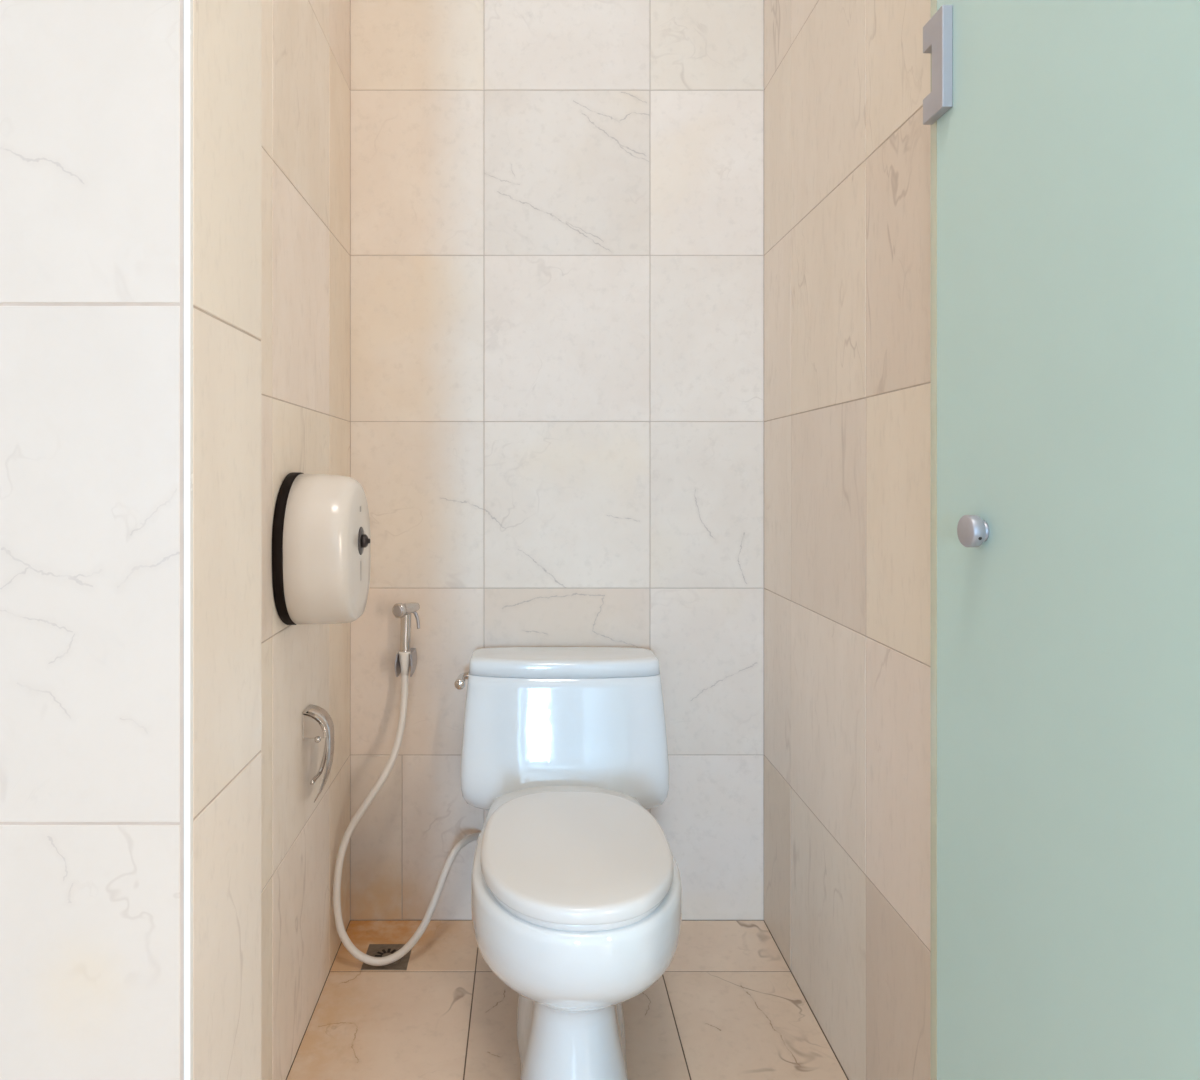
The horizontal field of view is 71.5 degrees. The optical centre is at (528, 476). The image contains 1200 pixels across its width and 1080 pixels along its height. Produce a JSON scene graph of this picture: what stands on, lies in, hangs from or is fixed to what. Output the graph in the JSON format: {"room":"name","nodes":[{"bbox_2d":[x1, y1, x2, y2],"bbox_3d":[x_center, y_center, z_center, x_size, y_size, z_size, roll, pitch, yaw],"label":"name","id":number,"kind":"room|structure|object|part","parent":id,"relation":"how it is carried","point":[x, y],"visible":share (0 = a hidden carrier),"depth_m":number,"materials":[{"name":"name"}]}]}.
{"room":"public restroom","nodes":[
{"label":"public restroom","id":0,"kind":"room"},
{"bbox_2d":[0,0,261,1079],"bbox_3d":[-1.331,-0.522,0.728,2.138,3.220,0.174,0,0,0],"label":"wall","id":1,"kind":"structure","parent":0,"point":[92,91],"depth_m":0.64,"materials":[{"name":"tile"}]},
{"bbox_2d":[184,0,192,1079],"bbox_3d":[-0.264,-0.532,0.644,0.005,3.200,0.007,0,0,0],"label":"trim","id":2,"kind":"structure","parent":1,"relation":"attached to","point":[188,4],"depth_m":0.64,"materials":[{"name":"white"}]},
{"bbox_2d":[261,0,349,1079],"bbox_3d":[-0.481,-0.522,1.407,0.100,3.220,1.386,0,0,0],"label":"wall","id":3,"kind":"structure","parent":0,"point":[305,341],"depth_m":1.57,"materials":[{"name":"tile"}]},
{"bbox_2d":[302,704,333,802],"bbox_3d":[-0.406,0.531,1.598,0.049,0.171,0.060,0,0,0],"label":"holder","id":4,"kind":"object","parent":3,"relation":"attached to","point":[316,720],"visible":1,"depth_m":1.58,"materials":[{"name":"silver metal"}]},
{"bbox_3d":[-0.429,0.473,1.600,0.003,0.049,0.052,0,0,0],"label":"plate","id":5,"kind":"part","parent":4,"relation":"part of","materials":[{"name":"silver metal"}]},
{"bbox_2d":[272,472,370,624],"bbox_3d":[-0.359,0.127,1.506,0.142,0.271,0.237,0,0,0],"label":"dispenser","id":6,"kind":"object","parent":3,"relation":"attached to","point":[321,535],"visible":1,"depth_m":1.41,"materials":[{"name":"white plastic"}]},
{"bbox_3d":[-0.422,0.127,1.506,0.018,0.271,0.237,0,0,0],"label":"plate","id":7,"kind":"part","parent":6,"relation":"part of","materials":[{"name":"black plastic"}]},
{"bbox_2d":[350,0,763,919],"bbox_3d":[0.068,-0.522,2.050,1.197,3.220,0.100,0,0,0],"label":"wall","id":8,"kind":"structure","parent":0,"point":[557,206],"depth_m":2.00,"materials":[{"name":"tile"}]},
{"bbox_2d":[394,648,416,676],"bbox_3d":[-0.289,0.436,1.956,0.042,0.052,0.087,0,0,0],"label":"holder","id":9,"kind":"object","parent":8,"relation":"attached to","point":[413,656],"visible":0.58,"depth_m":1.93,"materials":[{"name":"metal"}]},
{"bbox_2d":[333,602,479,965],"bbox_3d":[-0.260,0.675,1.884,0.139,0.775,0.357,0,0,43],"label":"bidet sprayer","id":10,"kind":"object","parent":9,"relation":"in","point":[403,611],"visible":0.99,"depth_m":1.85,"materials":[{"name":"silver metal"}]},
{"bbox_3d":[-0.287,0.354,1.933,0.027,0.103,0.029,0,0,0],"label":"handle","id":11,"kind":"part","parent":10,"relation":"part of","materials":[{"name":"silver metal"}]},
{"bbox_2d":[286,920,847,1079],"bbox_3d":[-0.350,1.128,-5.000,4.100,0.120,14.200,0,0,0],"label":"floor","id":12,"kind":"structure","parent":0,"point":[728,1005],"depth_m":1.64,"materials":[{"name":"tile"}]},
{"bbox_2d":[361,944,411,969],"bbox_3d":[-0.315,1.067,1.846,0.099,0.004,0.099,0,0,0],"label":"floor drain","id":13,"kind":"object","parent":12,"relation":"on","point":[374,950],"visible":0.48,"depth_m":1.85,"materials":[{"name":"metal"}]},
{"bbox_2d":[454,647,681,1079],"bbox_3d":[0.074,0.737,1.596,0.480,0.662,0.784,0,0,0],"label":"toilet","id":14,"kind":"object","parent":12,"relation":"on","point":[576,886],"visible":1,"depth_m":1.45,"materials":[{"name":"ceramic"}]},
{"bbox_3d":[-0.152,0.461,1.876,0.024,0.026,0.070,0,0,4],"label":"lever arm","id":15,"kind":"part","parent":14,"relation":"part of","materials":[{"name":"silver metal"}]},
{"bbox_3d":[0.080,0.595,1.886,0.467,0.301,0.204,0,0,0],"label":"tank","id":16,"kind":"part","parent":14,"relation":"part of","materials":[{"name":"ceramic"}]},
{"bbox_3d":[0.080,0.425,1.908,0.433,0.037,0.154,0,0,0],"label":"tank lid","id":17,"kind":"part","parent":14,"relation":"part of","materials":[{"name":"ceramic"}]},
{"bbox_3d":[0.080,0.867,1.542,0.360,0.403,0.676,0,0,0],"label":"bowl","id":18,"kind":"part","parent":14,"relation":"part of","materials":[{"name":"ceramic"}]},
{"bbox_3d":[0.080,0.659,1.437,0.310,0.012,0.447,0,0,0],"label":"seat","id":19,"kind":"part","parent":14,"relation":"part of","materials":[{"name":"plastic"}]},
{"bbox_3d":[0.080,0.640,1.437,0.326,0.026,0.463,0,0,0],"label":"seat lid","id":20,"kind":"part","parent":14,"relation":"part of","materials":[{"name":"plastic"}]},
{"bbox_2d":[764,0,930,1079],"bbox_3d":[0.616,-0.522,1.371,0.100,3.220,1.458,0,0,0],"label":"wall","id":21,"kind":"structure","parent":0,"point":[847,143],"depth_m":1.47,"materials":[{"name":"tile"}]},
{"bbox_3d":[1.133,-0.522,0.701,1.133,3.220,0.120,0,0,0],"label":"wall","id":22,"kind":"structure","parent":0,"visible":0},
{"bbox_2d":[923,0,1199,1079],"bbox_3d":[0.539,0.002,0.848,0.047,2.108,0.518,0,0,-2],"label":"door","id":23,"kind":"structure","parent":22,"relation":"in","point":[1065,134],"depth_m":0.84,"materials":[{"name":"green glass"}]},
{"bbox_3d":[0.524,0.064,0.977,0.022,0.038,0.038,0,0,0],"label":"knob","id":24,"kind":"part","parent":23,"relation":"part of","materials":[{"name":"silver metal"}]}
]}

